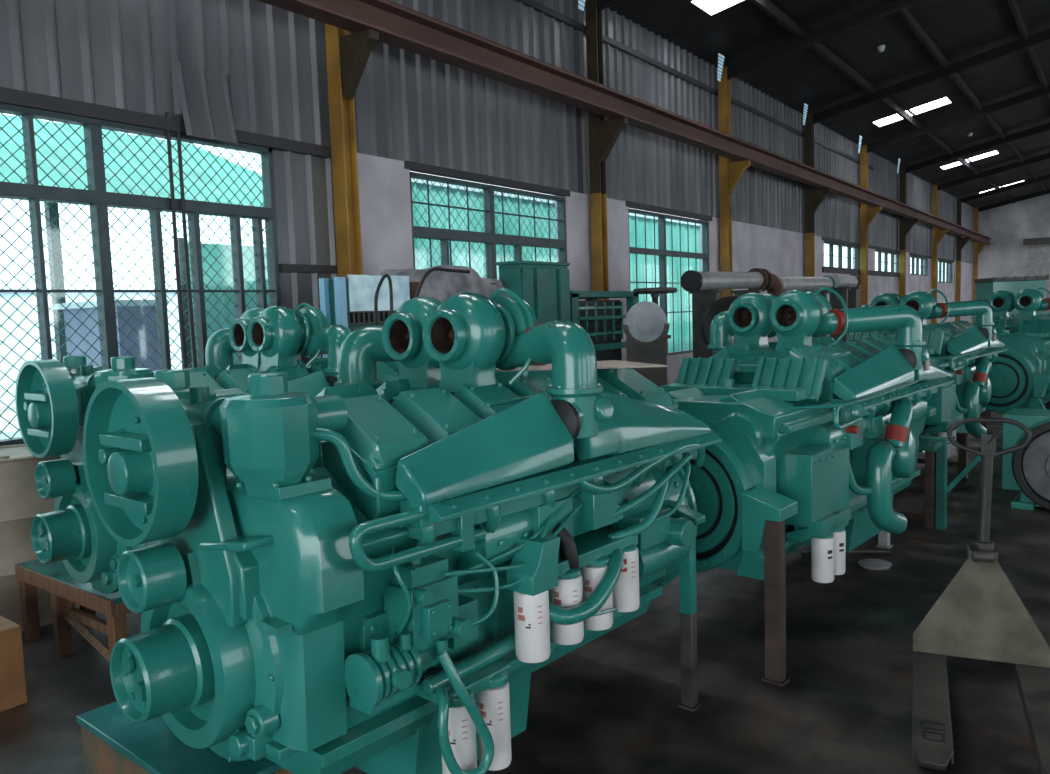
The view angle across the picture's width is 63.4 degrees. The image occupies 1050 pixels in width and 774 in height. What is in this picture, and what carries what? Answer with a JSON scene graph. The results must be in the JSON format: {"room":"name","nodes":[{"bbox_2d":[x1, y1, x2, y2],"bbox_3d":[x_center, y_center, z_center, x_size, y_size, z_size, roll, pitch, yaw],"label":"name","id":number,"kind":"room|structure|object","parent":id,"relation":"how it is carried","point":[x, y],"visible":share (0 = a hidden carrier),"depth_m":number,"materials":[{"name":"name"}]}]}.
{"room":"engine factory workshop","nodes":[
{"label":"engine factory workshop","id":0,"kind":"room"},
{"bbox_2d":[0,0,973,383],"bbox_3d":[7.441,-3.776,22.616,0.210,6.850,62.000,2,6,35],"label":"wall","id":1,"kind":"structure","parent":0,"point":[122,54],"depth_m":10.86,"materials":[{"name":"metal"}]},
{"bbox_2d":[0,103,280,445],"bbox_3d":[-3.858,-0.865,6.686,0.125,2.605,4.673,2,6,35],"label":"window","id":2,"kind":"structure","parent":1,"relation":"in","point":[98,200],"depth_m":7.26,"materials":[{"name":"paint"}]},
{"bbox_2d":[0,87,331,157],"bbox_3d":[-6.210,-1.837,3.216,0.100,0.110,14.400,2,6,35],"label":"trim","id":3,"kind":"structure","parent":1,"relation":"attached to","point":[9,96],"depth_m":7.17,"materials":[{"name":"grey metal"}]},
{"bbox_2d":[165,112,187,367],"bbox_3d":[-3.098,-1.047,7.604,0.034,2.750,0.056,2,6,35],"label":"conduit","id":4,"kind":"object","parent":1,"relation":"attached to","point":[168,135],"visible":0.83,"depth_m":7.57,"materials":[{"name":"grey metal"}]},
{"bbox_2d":[175,114,196,367],"bbox_3d":[-3.041,-1.056,7.684,0.034,2.750,0.056,2,6,35],"label":"conduit","id":5,"kind":"object","parent":1,"relation":"attached to","point":[179,149],"visible":0.84,"depth_m":7.65,"materials":[{"name":"grey metal"}]},
{"bbox_2d":[174,61,237,142],"bbox_3d":[-2.892,-2.581,7.733,0.146,0.659,0.519,2,6,35],"label":"wall patch","id":6,"kind":"structure","parent":1,"relation":"attached to","point":[203,93],"depth_m":7.73,"materials":[{"name":"metal"}]},
{"bbox_2d":[279,264,337,272],"bbox_3d":[-2.246,-1.231,8.855,0.100,0.080,0.780,2,6,35],"label":"trim","id":7,"kind":"structure","parent":1,"relation":"attached to","point":[300,268],"depth_m":8.78,"materials":[{"name":"grey metal"}]},
{"bbox_2d":[404,161,570,196],"bbox_3d":[-0.391,-2.764,11.418,0.100,0.090,3.600,2,6,35],"label":"trim","id":8,"kind":"structure","parent":1,"relation":"attached to","point":[412,166],"depth_m":11.10,"materials":[{"name":"grey metal"}]},
{"bbox_2d":[409,171,699,351],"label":"window","id":9,"kind":"structure","parent":1,"relation":"in","point":[489,237],"depth_m":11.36,"materials":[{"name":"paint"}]},
{"bbox_2d":[596,0,620,11],"bbox_3d":[7.845,-6.473,8.153,16.900,1.920,0.140,2,6,35],"label":"trim","id":10,"kind":"structure","parent":1,"relation":"attached to","point":[601,4],"depth_m":12.89,"materials":[{"name":"black paint"}]},
{"bbox_2d":[628,208,708,355],"bbox_3d":[2.718,-1.901,15.957,0.125,2.600,3.440,2,6,35],"label":"window","id":11,"kind":"structure","parent":1,"relation":"in","point":[661,252],"depth_m":15.73,"materials":[{"name":"glass"}]},
{"bbox_2d":[626,201,711,220],"bbox_3d":[2.721,-3.254,15.804,0.100,0.090,3.600,2,6,35],"label":"trim","id":12,"kind":"structure","parent":1,"relation":"attached to","point":[634,205],"depth_m":15.56,"materials":[{"name":"grey metal"}]},
{"bbox_2d":[514,0,873,169],"bbox_3d":[4.707,-6.130,18.506,0.090,0.090,23.400,2,6,35],"label":"trim","id":13,"kind":"structure","parent":1,"relation":"attached to","point":[537,6],"depth_m":15.28,"materials":[{"name":"grey metal"}]},
{"bbox_2d":[727,0,921,79],"bbox_3d":[10.836,-6.945,12.368,16.900,1.920,0.140,2,6,35],"label":"beam","id":14,"kind":"structure","parent":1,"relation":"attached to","point":[883,8],"depth_m":16.08,"materials":[{"name":"black metal"}]},
{"bbox_2d":[824,241,858,268],"bbox_3d":[9.401,-3.880,25.338,0.125,0.750,3.900,2,6,35],"label":"window","id":15,"kind":"structure","parent":1,"relation":"in","point":[831,244],"depth_m":25.33,"materials":[{"name":"paint"}]},
{"bbox_2d":[822,267,898,276],"bbox_3d":[11.141,-3.718,27.692,0.120,0.160,10.100,2,6,35],"label":"trim","id":16,"kind":"structure","parent":1,"relation":"attached to","point":[824,269],"depth_m":26.20,"materials":[{"name":"grey metal"}]},
{"bbox_2d":[822,237,898,252],"bbox_3d":[11.162,-4.574,27.705,0.100,0.100,10.300,2,6,35],"label":"trim","id":17,"kind":"structure","parent":1,"relation":"attached to","point":[823,238],"depth_m":26.12,"materials":[{"name":"metal"}]},
{"bbox_2d":[875,250,898,272],"bbox_3d":[12.800,-4.415,30.131,0.125,0.750,3.900,2,6,35],"label":"window","id":18,"kind":"structure","parent":1,"relation":"in","point":[880,252],"depth_m":30.12,"materials":[{"name":"paint"}]},
{"bbox_2d":[910,256,927,275],"bbox_3d":[15.998,-4.919,34.639,0.125,0.750,3.600,2,6,35],"label":"window","id":19,"kind":"structure","parent":1,"relation":"in","point":[923,266],"depth_m":34.92,"materials":[{"name":"glass"}]},
{"bbox_2d":[812,29,1049,124],"bbox_3d":[14.108,-7.460,16.982,16.900,1.920,0.140,2,6,35],"label":"trim","id":20,"kind":"structure","parent":1,"relation":"attached to","point":[1043,36],"depth_m":20.07,"materials":[{"name":"black paint"}]},
{"bbox_2d":[909,253,953,262],"bbox_3d":[17.818,-5.622,37.086,0.100,0.100,10.200,2,6,35],"label":"trim","id":21,"kind":"structure","parent":1,"relation":"attached to","point":[911,254],"depth_m":35.83,"materials":[{"name":"grey metal"}]},
{"bbox_2d":[938,260,951,282],"bbox_3d":[19.517,-5.349,39.604,0.125,1.000,3.800,2,6,35],"label":"window","id":22,"kind":"structure","parent":1,"relation":"in","point":[941,271],"depth_m":39.63,"materials":[{"name":"glass"}]},
{"bbox_2d":[867,85,1049,152],"bbox_3d":[17.335,-7.969,21.530,16.900,1.920,0.140,2,6,35],"label":"trim","id":23,"kind":"structure","parent":1,"relation":"attached to","point":[1040,92],"depth_m":24.77,"materials":[{"name":"black paint"}]},
{"bbox_2d":[905,123,1049,173],"bbox_3d":[20.562,-8.477,26.079,16.900,1.920,0.140,2,6,35],"label":"trim","id":24,"kind":"structure","parent":1,"relation":"attached to","point":[1042,128],"depth_m":29.45,"materials":[{"name":"black paint"}]},
{"bbox_2d":[932,153,1049,190],"bbox_3d":[24.250,-9.058,31.277,16.900,1.920,0.140,2,6,35],"label":"trim","id":25,"kind":"structure","parent":1,"relation":"attached to","point":[1046,156],"depth_m":34.79,"materials":[{"name":"black paint"}]},
{"bbox_2d":[961,174,1049,202],"bbox_3d":[27.880,-9.630,36.394,16.900,1.920,0.140,2,6,35],"label":"trim","id":26,"kind":"structure","parent":1,"relation":"attached to","point":[1044,177],"depth_m":40.05,"materials":[{"name":"black paint"}]},
{"bbox_2d":[978,189,1049,211],"bbox_3d":[31.222,-10.156,41.105,16.900,1.920,0.140,2,6,35],"label":"trim","id":27,"kind":"structure","parent":1,"relation":"attached to","point":[1040,193],"depth_m":44.88,"materials":[{"name":"black paint"}]},
{"bbox_2d":[0,416,1049,773],"bbox_3d":[14.418,-0.164,18.070,17.300,0.001,62.000,2,6,35],"label":"floor","id":28,"kind":"structure","parent":0,"point":[608,705],"depth_m":4.34,"materials":[{"name":"concrete"}]},
{"bbox_2d":[0,615,27,711],"bbox_3d":[-2.979,1.407,4.481,0.900,0.405,0.300,2,7,39],"label":"wooden box","id":29,"kind":"object","parent":28,"relation":"on","point":[13,688],"visible":1,"depth_m":4.27,"materials":[{"name":"orange wood"}]},
{"bbox_2d":[0,444,79,632],"bbox_3d":[-3.372,0.968,5.583,0.744,1.112,0.744,2,6,35],"label":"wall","id":30,"kind":"structure","parent":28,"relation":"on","point":[20,500],"depth_m":5.30,"materials":[{"name":"beige paint"}]},
{"bbox_2d":[15,559,130,661],"bbox_3d":[-2.495,1.313,4.992,1.202,0.472,0.432,2,6,38],"label":"wooden stand","id":31,"kind":"object","parent":28,"relation":"on","point":[54,578],"visible":0.58,"depth_m":4.87,"materials":[{"name":"brown wood"}]},
{"bbox_2d":[76,701,292,773],"bbox_3d":[-1.177,1.444,3.012,0.900,0.473,0.400,2,7,41],"label":"stand","id":32,"kind":"object","parent":28,"relation":"on","point":[113,743],"visible":0.52,"depth_m":2.92,"materials":[{"name":"teal metal"}]},
{"bbox_2d":[83,288,721,773],"bbox_3d":[-0.331,0.491,3.459,1.371,1.765,2.595,2,7,41],"label":"engine","id":33,"kind":"object","parent":32,"relation":"on","point":[369,574],"visible":0.98,"depth_m":2.70,"materials":[{"name":"green paint"}]},
{"bbox_2d":[462,719,467,739],"bbox_3d":[-0.194,1.103,2.738,0.018,0.065,0.003,-4,6,-27],"label":"print","id":34,"kind":"object","parent":33,"relation":"attached to","point":[464,721],"depth_m":2.74},
{"bbox_2d":[498,701,502,720],"bbox_3d":[-0.083,1.093,2.866,0.008,0.065,0.017,2,7,41],"label":"print","id":35,"kind":"object","parent":33,"relation":"attached to","point":[501,701],"depth_m":2.87},
{"bbox_2d":[495,360,667,371],"bbox_3d":[0.159,-0.085,3.708,0.771,0.007,0.505,-3,5,-17],"label":"cardboard sheet","id":36,"kind":"object","parent":33,"relation":"on","point":[608,364],"visible":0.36,"depth_m":3.66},
{"bbox_2d":[325,23,378,278],"bbox_3d":[-1.748,-2.180,8.901,0.665,6.690,0.290,2,6,35],"label":"steel column","id":37,"kind":"structure","parent":28,"relation":"on","point":[347,54],"depth_m":8.91,"materials":[{"name":"yellow paint"}]},
{"bbox_2d":[258,0,991,243],"bbox_3d":[7.999,-5.319,22.171,0.320,0.385,61.600,2,6,35],"label":"beam","id":38,"kind":"structure","parent":37,"relation":"on","point":[397,25],"depth_m":11.32,"materials":[{"name":"brown metal"}]},
{"bbox_2d":[319,275,409,361],"bbox_3d":[-1.245,0.215,6.943,0.250,2.231,0.811,2,6,35],"label":"tall cabinet","id":39,"kind":"object","parent":28,"relation":"on","point":[349,302],"visible":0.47,"depth_m":6.65,"materials":[{"name":"metal"}]},
{"bbox_2d":[347,310,396,323],"bbox_3d":[-1.169,-0.564,6.845,0.030,0.099,0.741,2,6,35],"label":"vent grille","id":40,"kind":"object","parent":39,"relation":"attached to","point":[353,316],"depth_m":6.72,"materials":[{"name":"metal"}]},
{"bbox_2d":[380,265,504,301],"bbox_3d":[-0.756,0.044,8.000,0.707,2.355,1.413,2,6,35],"label":"machine","id":41,"kind":"object","parent":28,"relation":"on","point":[440,285],"visible":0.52,"depth_m":7.60,"materials":[{"name":"metal"}]},
{"bbox_2d":[496,260,570,323],"bbox_3d":[0.143,-0.085,8.853,0.340,2.403,0.899,2,6,35],"label":"tall cabinet","id":42,"kind":"object","parent":28,"relation":"on","point":[545,286],"visible":0.3,"depth_m":8.59,"materials":[{"name":"metal"}]},
{"bbox_2d":[570,291,638,371],"bbox_3d":[0.702,-0.058,10.026,0.680,2.106,1.536,2,6,35],"label":"frame","id":43,"kind":"object","parent":28,"relation":"on","point":[602,320],"visible":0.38,"depth_m":9.92,"materials":[{"name":"green paint"}]},
{"bbox_2d":[585,0,627,299],"bbox_3d":[1.312,-2.662,13.214,0.665,6.690,0.290,2,6,35],"label":"steel column","id":44,"kind":"structure","parent":28,"relation":"on","point":[603,134],"depth_m":13.16,"materials":[{"name":"black metal"}]},
{"bbox_2d":[623,301,668,386],"bbox_3d":[1.133,0.192,7.867,0.500,1.960,0.500,-1,5,7],"label":"disc","id":45,"kind":"object","parent":28,"relation":"on","point":[646,327],"visible":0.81,"depth_m":7.61,"materials":[{"name":"metal"}]},
{"bbox_2d":[633,287,676,338],"bbox_3d":[1.318,0.064,8.489,0.440,2.093,0.440,2,6,35],"label":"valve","id":46,"kind":"object","parent":28,"relation":"on","point":[654,292],"visible":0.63,"depth_m":8.26,"materials":[{"name":"metal"}]},
{"bbox_2d":[678,525,701,711],"bbox_3d":[0.772,1.076,4.018,0.086,0.900,0.079,2,7,41],"label":"support post","id":47,"kind":"object","parent":28,"relation":"on","point":[687,566],"visible":0.8,"depth_m":4.00,"materials":[{"name":"grey metal"}]},
{"bbox_2d":[701,295,738,357],"bbox_3d":[2.452,-0.064,9.972,0.737,2.012,0.343,-1,5,10],"label":"tyre","id":48,"kind":"object","parent":28,"relation":"on","point":[723,304],"visible":0.19,"depth_m":9.89,"materials":[{"name":"black rubber"}]},
{"bbox_2d":[680,268,783,357],"bbox_3d":[2.912,-0.418,11.549,0.432,2.409,3.081,2,6,36],"label":"exhaust pipe","id":49,"kind":"object","parent":28,"relation":"on","point":[705,287],"visible":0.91,"depth_m":10.66,"materials":[{"name":"grey metal"}]},
{"bbox_2d":[718,66,750,297],"bbox_3d":[4.302,-3.133,17.429,0.665,6.690,0.290,2,6,35],"label":"steel column","id":50,"kind":"structure","parent":28,"relation":"on","point":[730,173],"depth_m":17.36,"materials":[{"name":"metal"}]},
{"bbox_2d":[761,520,789,686],"bbox_3d":[1.254,1.071,4.264,0.112,0.835,0.084,2,7,41],"label":"support post","id":51,"kind":"object","parent":28,"relation":"on","point":[774,533],"visible":0.86,"depth_m":4.24,"materials":[{"name":"metal"}]},
{"bbox_2d":[660,287,954,582],"bbox_3d":[1.800,0.227,5.657,1.419,1.765,3.060,2,7,41],"label":"engine","id":52,"kind":"object","parent":51,"relation":"on","point":[819,436],"visible":0.91,"depth_m":4.96,"materials":[{"name":"green paint"}]},
{"bbox_2d":[777,276,834,337],"bbox_3d":[4.549,-0.651,13.872,0.400,2.356,2.652,2,6,35],"label":"exhaust pipe","id":53,"kind":"object","parent":28,"relation":"on","point":[788,283],"visible":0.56,"depth_m":13.65,"materials":[{"name":"grey metal"}]},
{"bbox_2d":[805,114,830,276],"bbox_3d":[7.575,-3.649,22.043,0.665,6.690,0.290,2,6,35],"label":"steel column","id":54,"kind":"structure","parent":28,"relation":"on","point":[813,198],"depth_m":21.97,"materials":[{"name":"metal"}]},
{"bbox_2d":[800,549,889,553],"bbox_3d":[2.418,1.245,6.428,0.644,0.030,0.030,-1,5,8],"label":"rod","id":55,"kind":"object","parent":28,"relation":"on","point":[801,550],"visible":0.69,"depth_m":6.40,"materials":[{"name":"grey metal"}]},
{"bbox_2d":[830,274,860,341],"bbox_3d":[5.932,-0.894,15.821,0.400,2.406,1.282,2,6,35],"label":"exhaust pipe","id":56,"kind":"object","parent":28,"relation":"on","point":[847,286],"visible":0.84,"depth_m":15.50,"materials":[{"name":"metal"}]},
{"bbox_2d":[860,145,881,305],"bbox_3d":[10.802,-4.157,26.591,0.665,6.690,0.290,2,6,35],"label":"steel column","id":57,"kind":"structure","parent":28,"relation":"on","point":[867,214],"depth_m":26.54,"materials":[{"name":"metal"}]},
{"bbox_2d":[858,558,891,569],"bbox_3d":[2.514,1.269,6.105,0.224,0.034,0.230,2,6,35],"label":"floor plate","id":58,"kind":"object","parent":28,"relation":"on","point":[870,563],"visible":1,"depth_m":6.06,"materials":[{"name":"grey metal"}]},
{"bbox_2d":[876,531,891,548],"bbox_3d":[2.771,0.999,6.554,0.094,0.475,0.094,2,7,41],"label":"support post","id":59,"kind":"object","parent":28,"relation":"on","point":[883,536],"visible":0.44,"depth_m":6.54,"materials":[{"name":"grey metal"}]},
{"bbox_2d":[899,167,917,296],"bbox_3d":[14.028,-4.666,31.140,0.665,6.690,0.290,2,6,35],"label":"steel column","id":60,"kind":"structure","parent":28,"relation":"on","point":[905,226],"depth_m":31.09,"materials":[{"name":"metal"}]},
{"bbox_2d":[931,185,948,323],"bbox_3d":[17.716,-5.247,36.338,0.665,6.690,0.290,2,6,35],"label":"steel column","id":61,"kind":"structure","parent":28,"relation":"on","point":[937,235],"depth_m":36.27,"materials":[{"name":"metal"}]},
{"bbox_2d":[900,435,980,529],"bbox_3d":[3.411,0.773,7.262,1.198,0.760,0.647,-6,6,-38],"label":"stand","id":62,"kind":"object","parent":28,"relation":"on","point":[935,448],"visible":0.57,"depth_m":7.01,"materials":[{"name":"green paint"}]},
{"bbox_2d":[917,432,968,478],"bbox_3d":[4.289,0.712,9.242,0.950,0.475,0.100,2,7,41],"label":"stand","id":63,"kind":"object","parent":28,"relation":"on","point":[962,438],"visible":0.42,"depth_m":8.93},
{"bbox_2d":[847,289,1008,457],"bbox_3d":[4.205,-0.163,9.172,1.419,1.765,3.060,2,7,41],"label":"engine","id":64,"kind":"object","parent":63,"relation":"on","point":[967,351],"visible":0.46,"depth_m":8.81,"materials":[{"name":"green paint"}]},
{"bbox_2d":[955,198,970,320],"bbox_3d":[21.346,-5.819,41.455,0.665,6.690,0.290,2,6,35],"label":"steel column","id":65,"kind":"structure","parent":28,"relation":"on","point":[960,242],"depth_m":41.42,"materials":[{"name":"yellow paint"}]},
{"bbox_2d":[973,208,986,322],"bbox_3d":[24.689,-6.345,46.166,0.665,6.690,0.290,2,6,35],"label":"steel column","id":66,"kind":"structure","parent":28,"relation":"on","point":[978,247],"depth_m":46.09,"materials":[{"name":"metal"}]},
{"bbox_2d":[912,418,1049,773],"bbox_3d":[2.105,0.864,3.887,0.600,1.258,1.680,0,6,25],"label":"truck","id":67,"kind":"object","parent":28,"relation":"on","point":[980,614],"visible":1,"depth_m":4.21,"materials":[{"name":"paint"}]},
{"bbox_2d":[974,275,1048,417],"bbox_3d":[7.719,-0.647,13.537,0.873,2.200,0.550,-2,5,0],"label":"box","id":68,"kind":"object","parent":28,"relation":"on","point":[985,287],"visible":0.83,"depth_m":13.21,"materials":[{"name":"green paint"}]},
{"bbox_2d":[980,401,1049,428],"bbox_3d":[6.889,0.394,11.867,0.950,0.475,0.100,2,7,41],"label":"stand","id":69,"kind":"object","parent":28,"relation":"on","point":[984,414],"visible":0.12,"depth_m":12.12,"materials":[{"name":"metal"}]},
{"bbox_2d":[971,287,1049,413],"bbox_3d":[6.871,-0.472,11.675,1.419,1.765,3.060,2,7,41],"label":"engine","id":70,"kind":"object","parent":69,"relation":"on","point":[1019,377],"visible":0.65,"depth_m":10.65,"materials":[{"name":"green paint"}]},
{"bbox_2d":[1002,408,1049,509],"bbox_3d":[4.916,0.644,7.695,0.930,0.860,1.010,2,6,38],"label":"engine","id":71,"kind":"object","parent":28,"relation":"on","point":[1026,470],"visible":0.94,"depth_m":7.49,"materials":[{"name":"green paint"}]},
{"bbox_3d":[-1.153,1.198,5.776,0.950,0.475,0.100,2,7,41],"label":"stand","id":72,"kind":"object","parent":28,"relation":"on","visible":0},
{"bbox_2d":[15,303,398,593],"bbox_3d":[-1.573,0.380,5.185,1.371,1.765,2.595,2,7,41],"label":"engine","id":73,"kind":"object","parent":72,"relation":"on","point":[52,397],"visible":0.3,"depth_m":4.33,"materials":[{"name":"green paint"}]},
{"bbox_2d":[374,274,392,325],"bbox_3d":[-0.981,-0.572,5.900,0.132,0.426,0.060,-2,5,0],"label":"hose","id":74,"kind":"object","parent":73,"relation":"attached to","point":[384,276],"visible":0.88,"depth_m":5.89,"materials":[{"name":"grey rubber"}]},
{"bbox_2d":[415,267,469,296],"bbox_3d":[-0.593,-0.635,5.909,0.436,0.399,0.046,-2,5,-4],"label":"hose","id":75,"kind":"object","parent":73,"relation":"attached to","point":[429,271],"visible":0.76,"depth_m":5.89,"materials":[{"name":"black rubber"}]},
{"bbox_2d":[608,0,1049,207],"bbox_3d":[14.169,-7.700,17.404,17.300,1.760,62.000,2,6,35],"label":"ceiling","id":76,"kind":"structure","parent":0,"point":[960,29],"depth_m":19.29,"materials":[{"name":"black metal"}]},
{"bbox_2d":[578,0,584,10],"bbox_3d":[0.831,-5.727,12.325,0.068,0.480,0.280,2,6,35],"label":"window","id":77,"kind":"structure","parent":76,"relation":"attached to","point":[579,2],"depth_m":12.36,"materials":[{"name":"blue"}]},
{"bbox_2d":[692,0,740,13],"bbox_3d":[3.376,-6.549,14.202,0.920,0.199,0.850,2,6,35],"label":"window","id":78,"kind":"structure","parent":76,"relation":"attached to","point":[711,6],"depth_m":14.47,"materials":[{"name":"white glass"}]},
{"bbox_2d":[717,53,724,81],"bbox_3d":[3.788,-6.192,16.493,0.068,0.480,0.280,2,6,35],"label":"window","id":79,"kind":"structure","parent":76,"relation":"attached to","point":[719,54],"depth_m":16.48,"materials":[{"name":"blue"}]},
{"bbox_2d":[803,103,807,124],"bbox_3d":[6.859,-6.676,20.822,0.068,0.480,0.280,2,6,35],"label":"window","id":80,"kind":"structure","parent":76,"relation":"attached to","point":[806,105],"depth_m":20.81,"materials":[{"name":"blue glass"}]},
{"bbox_2d":[858,135,861,152],"bbox_3d":[9.875,-7.152,25.074,0.068,0.480,0.280,2,6,35],"label":"window","id":81,"kind":"structure","parent":76,"relation":"attached to","point":[859,135],"depth_m":25.06,"materials":[{"name":"blue"}]},
{"bbox_2d":[877,45,884,51],"bbox_3d":[7.570,-7.235,18.075,0.170,0.230,0.170,2,6,35],"label":"pendant lamp","id":82,"kind":"object","parent":76,"relation":"hanging from","point":[881,48],"visible":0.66,"depth_m":18.03,"materials":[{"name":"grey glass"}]},
{"bbox_2d":[874,111,911,125],"bbox_3d":[10.492,-7.670,24.233,0.920,0.199,0.850,2,6,35],"label":"skylight","id":83,"kind":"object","parent":76,"relation":"attached to","point":[895,117],"depth_m":24.33,"materials":[{"name":"white glass"}]},
{"bbox_2d":[910,97,949,113],"bbox_3d":[11.286,-7.841,23.651,0.920,0.199,0.850,2,6,35],"label":"skylight","id":84,"kind":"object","parent":76,"relation":"attached to","point":[945,100],"depth_m":23.68,"materials":[{"name":"white glass"}]},
{"bbox_2d":[941,159,968,168],"bbox_3d":[16.657,-8.641,32.924,0.920,0.199,0.850,2,6,35],"label":"window","id":85,"kind":"structure","parent":76,"relation":"attached to","point":[956,163],"depth_m":33.02,"materials":[{"name":"white glass"}]},
{"bbox_2d":[969,151,997,160],"bbox_3d":[17.451,-8.813,32.342,0.920,0.199,0.850,2,6,35],"label":"window","id":86,"kind":"structure","parent":76,"relation":"attached to","point":[993,152],"depth_m":32.39,"materials":[{"name":"white glass"}]},
{"bbox_2d":[978,193,1049,278],"bbox_3d":[32.190,-7.467,42.935,17.300,9.000,0.200,2,6,35],"label":"wall","id":87,"kind":"structure","parent":0,"point":[1007,226],"depth_m":46.66,"materials":[{"name":"paint"}]},
{"bbox_2d":[750,0,1012,200],"bbox_3d":[8.839,-7.295,21.231,0.080,0.170,62.000,2,6,35],"label":"trim","id":88,"kind":"structure","parent":87,"relation":"attached to","point":[766,6],"depth_m":18.98,"materials":[{"name":"black paint"}]},
{"bbox_2d":[888,0,1046,190],"bbox_3d":[10.135,-7.575,20.280,0.080,0.170,62.000,2,6,35],"label":"trim","id":89,"kind":"structure","parent":87,"relation":"attached to","point":[904,13],"depth_m":20.79,"materials":[{"name":"black paint"}]},
{"bbox_2d":[1007,0,1049,102],"bbox_3d":[11.431,-7.856,19.329,0.080,0.170,62.000,2,6,35],"label":"trim","id":90,"kind":"structure","parent":87,"relation":"attached to","point":[1012,4],"depth_m":18.87,"materials":[{"name":"black paint"}]},
{"bbox_2d":[1023,237,1049,313],"bbox_3d":[28.697,-5.532,45.352,3.700,4.950,0.450,2,6,35],"label":"door","id":91,"kind":"structure","parent":87,"relation":"in","point":[1038,255],"depth_m":45.92,"materials":[{"name":"metal"}]},
{"label":"outside","id":92,"kind":"structure","parent":0,"visible":0},
{"bbox_2d":[0,289,181,408],"bbox_3d":[-12.270,-0.965,20.908,0.300,2.850,60.000,2,6,35],"label":"wall","id":93,"kind":"structure","parent":92,"point":[8,309],"depth_m":20.79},
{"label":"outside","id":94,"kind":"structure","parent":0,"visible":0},
{"bbox_2d":[0,407,21,439],"bbox_3d":[-13.010,-1.136,39.882,52.700,0.001,130.000,2,6,35],"label":"ground","id":95,"kind":"structure","parent":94,"point":[10,430],"depth_m":17.40,"materials":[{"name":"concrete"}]},
{"bbox_2d":[52,300,168,370],"bbox_3d":[-4.902,0.072,10.203,1.330,2.183,0.686,2,6,35],"label":"shed","id":96,"kind":"object","parent":95,"relation":"on","point":[73,308],"visible":0.36,"depth_m":9.89,"materials":[{"name":"metal"}]},
{"bbox_2d":[0,114,263,362],"bbox_3d":[-11.249,-0.868,5.267,4.510,5.340,23.750,2,6,35],"label":"shed","id":97,"kind":"object","parent":95,"relation":"on","point":[9,128],"visible":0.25,"depth_m":12.74,"materials":[{"name":"paint"}]},
{"bbox_2d":[173,238,269,368],"bbox_3d":[-3.379,-0.509,11.851,0.110,2.950,3.050,2,6,35],"label":"gate","id":98,"kind":"object","parent":95,"relation":"on","point":[210,259],"visible":0.05,"depth_m":10.96,"materials":[{"name":"paint"}]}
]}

